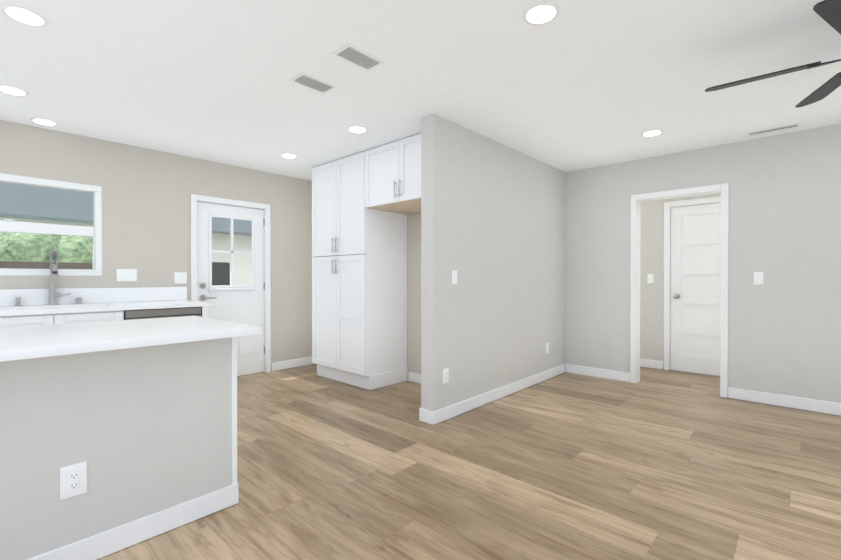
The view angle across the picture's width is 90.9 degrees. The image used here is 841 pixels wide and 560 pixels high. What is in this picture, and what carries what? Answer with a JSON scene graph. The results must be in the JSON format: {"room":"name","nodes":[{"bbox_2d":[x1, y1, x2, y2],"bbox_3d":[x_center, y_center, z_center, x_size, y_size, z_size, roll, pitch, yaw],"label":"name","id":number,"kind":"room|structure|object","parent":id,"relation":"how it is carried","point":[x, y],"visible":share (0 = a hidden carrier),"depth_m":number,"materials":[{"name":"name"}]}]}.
{"room":"kitchen","nodes":[
{"label":"kitchen","id":0,"kind":"room"},
{"bbox_2d":[0,287,209,327],"bbox_3d":[-3.817,0.611,2.453,0.656,1.059,4.657,0,0,43],"label":"countertop","id":1,"kind":"structure","parent":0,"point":[103,304],"depth_m":3.56,"materials":[{"name":"white stone"}]},
{"bbox_2d":[14,297,21,305],"bbox_3d":[-3.288,0.178,3.385,0.098,0.074,0.044,0,0,43],"label":"soap dispenser","id":2,"kind":"object","parent":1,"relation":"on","point":[17,299],"visible":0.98,"depth_m":3.39,"materials":[{"name":"silver metal"}]},
{"bbox_2d":[48,250,70,304],"bbox_3d":[-3.084,-0.021,3.549,0.202,0.468,0.154,0,0,43],"label":"sink faucet","id":3,"kind":"object","parent":1,"relation":"on","point":[53,294],"visible":0.98,"depth_m":3.54,"materials":[{"name":"silver metal"}]},
{"bbox_2d":[75,298,81,303],"bbox_3d":[-3.045,0.185,3.689,0.048,0.056,0.048,0,0,43],"label":"button","id":4,"kind":"object","parent":1,"relation":"on","point":[78,300],"visible":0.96,"depth_m":3.67,"materials":[{"name":"silver metal"}]},
{"bbox_2d":[0,338,231,559],"bbox_3d":[-2.363,0.710,0.670,0.127,0.883,4.008,0,0,43],"label":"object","id":5,"kind":"structure","parent":0,"point":[144,431],"depth_m":1.73,"materials":[{"name":"beige paint"}]},
{"bbox_2d":[60,461,86,499],"bbox_3d":[-1.375,0.795,1.642,0.009,0.128,0.084,0,0,43],"label":"outlet","id":6,"kind":"object","parent":5,"relation":"attached to","point":[73,479],"visible":1,"depth_m":1.64,"materials":[{"name":"white plastic"}]},
{"bbox_2d":[26,483,238,559],"bbox_3d":[-2.300,1.099,0.636,0.012,0.104,4.037,0,0,43],"label":"baseboard","id":7,"kind":"structure","parent":5,"relation":"attached to","point":[112,540],"depth_m":1.81,"materials":[{"name":"white paint"}]},
{"bbox_2d":[231,337,236,484],"bbox_3d":[-0.995,0.702,2.155,0.129,0.883,0.028,0,0,43],"label":"trim","id":8,"kind":"structure","parent":5,"relation":"attached to","point":[234,408],"depth_m":2.11,"materials":[{"name":"white paint"}]},
{"bbox_2d":[0,120,311,370],"bbox_3d":[-2.595,-0.089,4.359,0.127,2.440,9.127,0,0,43],"label":"wall","id":9,"kind":"structure","parent":0,"point":[146,212],"depth_m":4.20,"materials":[{"name":"beige paint"}]},
{"bbox_2d":[0,173,101,275],"bbox_3d":[-3.419,-0.453,3.428,0.089,0.836,1.243,0,0,43],"label":"kitchen window","id":10,"kind":"structure","parent":9,"relation":"in","point":[94,232],"depth_m":3.64,"materials":[{"name":"white paint"}]},
{"bbox_2d":[117,269,136,280],"bbox_3d":[-2.834,-0.047,3.997,0.010,0.118,0.164,0,0,43],"label":"light switch","id":11,"kind":"object","parent":9,"relation":"attached to","point":[126,274],"visible":1,"depth_m":4.00,"materials":[{"name":"white plastic"}]},
{"bbox_2d":[174,272,186,283],"bbox_3d":[-2.516,-0.021,4.343,0.010,0.118,0.118,0,0,43],"label":"light switch","id":12,"kind":"object","parent":9,"relation":"attached to","point":[180,277],"visible":1,"depth_m":4.34,"materials":[{"name":"white plastic"}]},
{"bbox_2d":[197,202,264,375],"bbox_3d":[-2.161,0.134,4.768,0.108,1.973,0.780,0,0,43],"label":"door","id":13,"kind":"structure","parent":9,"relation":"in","point":[240,304],"depth_m":4.82,"materials":[{"name":"white wood"}]},
{"bbox_2d":[191,194,270,372],"bbox_3d":[-2.190,0.104,4.788,0.143,2.049,0.899,0,0,43],"label":"trim","id":14,"kind":"structure","parent":9,"relation":"attached to","point":[196,198],"depth_m":5.03,"materials":[{"name":"white paint"}]},
{"bbox_2d":[272,357,313,370],"bbox_3d":[-1.555,1.072,5.391,0.012,0.104,0.812,0,0,43],"label":"baseboard","id":15,"kind":"structure","parent":9,"relation":"attached to","point":[287,364],"depth_m":5.28,"materials":[{"name":"white paint"}]},
{"bbox_2d":[407,213,420,373],"bbox_3d":[-0.305,-0.092,4.874,2.545,2.440,0.127,0,0,43],"label":"wall","id":16,"kind":"structure","parent":0,"point":[413,293],"depth_m":4.57,"materials":[{"name":"beige paint"}]},
{"bbox_2d":[364,133,420,216],"bbox_3d":[0.008,-1.018,4.072,1.003,0.572,0.616,0,0,43],"label":"upper cabinet","id":17,"kind":"object","parent":16,"relation":"attached to","point":[365,203],"depth_m":3.93,"materials":[{"name":"white wood"}]},
{"bbox_2d":[408,372,420,383],"bbox_3d":[0.220,1.078,4.301,0.962,0.104,0.012,0,0,43],"label":"baseboard","id":18,"kind":"structure","parent":16,"relation":"attached to","point":[414,377],"depth_m":4.56,"materials":[{"name":"white paint"}]},
{"bbox_2d":[0,0,840,180],"bbox_3d":[0.699,-1.345,1.913,8.277,0.100,10.400,0,0,43],"label":"ceiling","id":19,"kind":"structure","parent":0,"point":[574,85],"depth_m":2.62,"materials":[{"name":"white paint"}]},
{"bbox_2d":[0,84,29,95],"bbox_3d":[-2.801,-1.298,2.838,0.176,0.004,0.176,0,0,43],"label":"recessed light","id":20,"kind":"object","parent":19,"relation":"in","point":[8,89],"visible":1,"depth_m":2.83,"materials":[{"name":"white paint"}]},
{"bbox_2d":[0,4,48,26],"bbox_3d":[-1.940,-1.293,2.031,0.176,0.004,0.176,0,0,43],"label":"recessed light","id":21,"kind":"object","parent":19,"relation":"in","point":[24,15],"visible":1,"depth_m":2.02,"materials":[{"name":"white paint"}]},
{"bbox_2d":[30,118,58,125],"bbox_3d":[-3.101,-1.301,3.413,0.176,0.004,0.176,0,0,43],"label":"recessed light","id":22,"kind":"object","parent":19,"relation":"in","point":[44,121],"visible":1,"depth_m":3.40,"materials":[{"name":"white paint"}]},
{"bbox_2d":[280,153,297,157],"bbox_3d":[-1.385,-1.307,4.361,0.176,0.004,0.176,0,0,43],"label":"recessed light","id":23,"kind":"object","parent":19,"relation":"in","point":[287,155],"visible":1,"depth_m":4.34,"materials":[{"name":"white paint"}]},
{"bbox_2d":[289,73,336,93],"bbox_3d":[-0.707,-1.296,2.738,0.155,0.006,0.270,0,0,43],"label":"ceiling vent","id":24,"kind":"object","parent":19,"relation":"in","point":[311,82],"visible":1,"depth_m":2.73,"materials":[{"name":"white metal"}]},
{"bbox_2d":[347,126,367,132],"bbox_3d":[-0.546,-1.302,3.589,0.176,0.004,0.176,0,0,43],"label":"recessed light","id":25,"kind":"object","parent":19,"relation":"in","point":[357,129],"visible":1,"depth_m":3.58,"materials":[{"name":"white paint"}]},
{"bbox_2d":[332,44,384,70],"bbox_3d":[-0.361,-1.295,2.420,0.155,0.006,0.270,0,0,43],"label":"ceiling vent","id":26,"kind":"object","parent":19,"relation":"in","point":[353,55],"visible":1,"depth_m":2.41,"materials":[{"name":"white metal"}]},
{"bbox_2d":[523,2,559,24],"bbox_3d":[0.587,-1.293,2.015,0.176,0.004,0.176,0,0,43],"label":"recessed light","id":27,"kind":"object","parent":19,"relation":"in","point":[540,13],"visible":1,"depth_m":2.00,"materials":[{"name":"white paint"}]},
{"bbox_2d":[641,130,662,136],"bbox_3d":[2.058,-1.303,3.679,0.176,0.004,0.176,0,0,43],"label":"recessed light","id":28,"kind":"object","parent":19,"relation":"in","point":[650,133],"visible":1,"depth_m":3.67,"materials":[{"name":"white paint"}]},
{"bbox_2d":[705,0,840,107],"bbox_3d":[2.080,-1.145,1.948,1.227,0.300,1.262,0,0,43],"label":"ceiling fan","id":29,"kind":"object","parent":19,"relation":"hanging from","point":[828,12],"visible":1,"depth_m":2.13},
{"bbox_2d":[748,123,798,135],"bbox_3d":[3.056,-1.301,3.590,0.340,0.006,0.085,0,0,43],"label":"ceiling vent","id":30,"kind":"object","parent":19,"relation":"in","point":[774,129],"visible":1,"depth_m":3.58,"materials":[{"name":"white metal"}]},
{"bbox_2d":[98,364,840,559],"bbox_3d":[0.699,1.194,1.927,8.277,0.100,10.400,0,0,43],"label":"floor","id":31,"kind":"structure","parent":0,"point":[655,464],"depth_m":2.39,"materials":[{"name":"brown wood"}]},
{"bbox_2d":[0,316,260,361],"bbox_3d":[-2.446,0.608,0.776,0.880,1.085,4.045,0,0,43],"label":"countertop","id":32,"kind":"structure","parent":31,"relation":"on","point":[25,342],"depth_m":1.74,"materials":[{"name":"white stone"}]},
{"bbox_2d":[312,152,407,389],"bbox_3d":[-0.710,-0.090,4.737,0.955,2.436,0.616,0,0,43],"label":"tall cabinet","id":33,"kind":"object","parent":31,"relation":"on","point":[359,254],"depth_m":4.45,"materials":[{"name":"white wood"}]},
{"bbox_2d":[670,203,720,375],"bbox_3d":[3.377,0.110,4.891,0.744,2.020,0.112,0,0,43],"label":"door","id":34,"kind":"structure","parent":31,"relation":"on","point":[695,292],"depth_m":4.98,"materials":[{"name":"white wood"}]},
{"bbox_2d":[421,114,565,410],"bbox_3d":[0.889,-0.088,4.198,0.127,2.440,2.469,0,0,43],"label":"wall","id":35,"kind":"structure","parent":0,"point":[493,223],"depth_m":3.78,"materials":[{"name":"beige paint"}]},
{"bbox_2d":[443,368,448,383],"bbox_3d":[0.207,0.778,3.360,0.009,0.118,0.072,0,0,43],"label":"outlet","id":36,"kind":"object","parent":35,"relation":"attached to","point":[446,375],"visible":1,"depth_m":3.36,"materials":[{"name":"white plastic"}]},
{"bbox_2d":[452,270,456,284],"bbox_3d":[0.285,-0.020,3.440,0.010,0.118,0.072,0,0,43],"label":"light switch","id":37,"kind":"object","parent":35,"relation":"attached to","point":[454,277],"visible":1,"depth_m":3.43,"materials":[{"name":"white plastic"}]},
{"bbox_2d":[419,364,565,424],"bbox_3d":[0.880,1.079,4.195,0.153,0.104,2.470,0,0,43],"label":"baseboard","id":38,"kind":"structure","parent":35,"relation":"attached to","point":[442,414],"depth_m":3.76,"materials":[{"name":"white paint"}]},
{"bbox_2d":[546,343,548,353],"bbox_3d":[1.446,0.775,4.706,0.009,0.118,0.072,0,0,43],"label":"outlet","id":39,"kind":"object","parent":35,"relation":"attached to","point":[547,347],"visible":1,"depth_m":4.70,"materials":[{"name":"white plastic"}]},
{"bbox_2d":[640,193,720,360],"bbox_3d":[3.424,-0.093,4.934,7.950,2.440,0.127,0,0,43],"label":"wall","id":40,"kind":"structure","parent":0,"point":[652,294],"depth_m":5.27,"materials":[{"name":"beige paint"}]},
{"bbox_2d":[648,274,653,282],"bbox_3d":[2.939,-0.015,5.287,0.072,0.118,0.010,0,0,43],"label":"light switch","id":41,"kind":"object","parent":40,"relation":"attached to","point":[650,278],"visible":1,"depth_m":5.28,"materials":[{"name":"white plastic"}]},
{"bbox_2d":[640,359,662,369],"bbox_3d":[2.248,1.069,5.928,2.163,0.104,0.013,0,0,43],"label":"baseboard","id":42,"kind":"structure","parent":40,"relation":"attached to","point":[654,364],"depth_m":5.27,"materials":[{"name":"white paint"}]},
{"bbox_2d":[663,196,720,370],"bbox_3d":[3.415,0.079,4.933,0.882,2.096,0.143,0,0,43],"label":"trim","id":43,"kind":"structure","parent":40,"relation":"attached to","point":[667,262],"depth_m":5.15,"materials":[{"name":"white paint"}]},
{"bbox_2d":[565,124,840,402],"bbox_3d":[2.774,-0.089,4.228,7.950,2.440,0.127,0,0,43],"label":"wall","id":44,"kind":"structure","parent":0,"point":[784,329],"depth_m":3.84,"materials":[{"name":"beige paint"}]},
{"bbox_2d":[630,183,728,397],"bbox_3d":[2.680,0.100,4.316,0.870,2.062,0.159,0,0,43],"label":"trim","id":45,"kind":"structure","parent":44,"relation":"attached to","point":[635,227],"depth_m":4.31,"materials":[{"name":"white paint"}]},
{"bbox_2d":[566,364,840,415],"bbox_3d":[3.714,1.084,3.274,5.264,0.104,0.012,0,0,43],"label":"baseboard","id":46,"kind":"structure","parent":44,"relation":"attached to","point":[820,406],"depth_m":3.80,"materials":[{"name":"white paint"}]},
{"bbox_2d":[754,272,763,284],"bbox_3d":[3.118,-0.016,3.818,0.072,0.118,0.010,0,0,43],"label":"light switch","id":47,"kind":"object","parent":44,"relation":"attached to","point":[758,278],"visible":1,"depth_m":3.81,"materials":[{"name":"white plastic"}]},
{"label":"outside","id":48,"kind":"structure","parent":0,"visible":0},
{"bbox_3d":[-14.928,1.358,16.994,35.122,0.100,55.000,0,0,43],"label":"ground","id":49,"kind":"structure","parent":48,"visible":0},
{"bbox_2d":[0,223,92,262],"bbox_3d":[-5.543,0.297,5.490,1.469,2.194,4.514,0,0,43],"label":"bushes","id":50,"kind":"object","parent":49,"relation":"on","point":[63,258],"depth_m":5.46,"materials":[{"name":"green plant"}]},
{"bbox_2d":[0,261,92,268],"bbox_3d":[-7.479,0.598,1.399,0.120,1.600,12.250,0,0,43],"label":"fence","id":51,"kind":"object","parent":49,"relation":"on","point":[41,266],"depth_m":4.77,"materials":[{"name":"brown wood"}]},
{"bbox_2d":[0,182,251,284],"bbox_3d":[-6.545,-0.584,11.304,6.750,3.850,24.800,0,0,43],"label":"house","id":52,"kind":"structure","parent":49,"relation":"on","point":[83,215],"depth_m":7.13,"materials":[{"name":"grey"}]}
]}

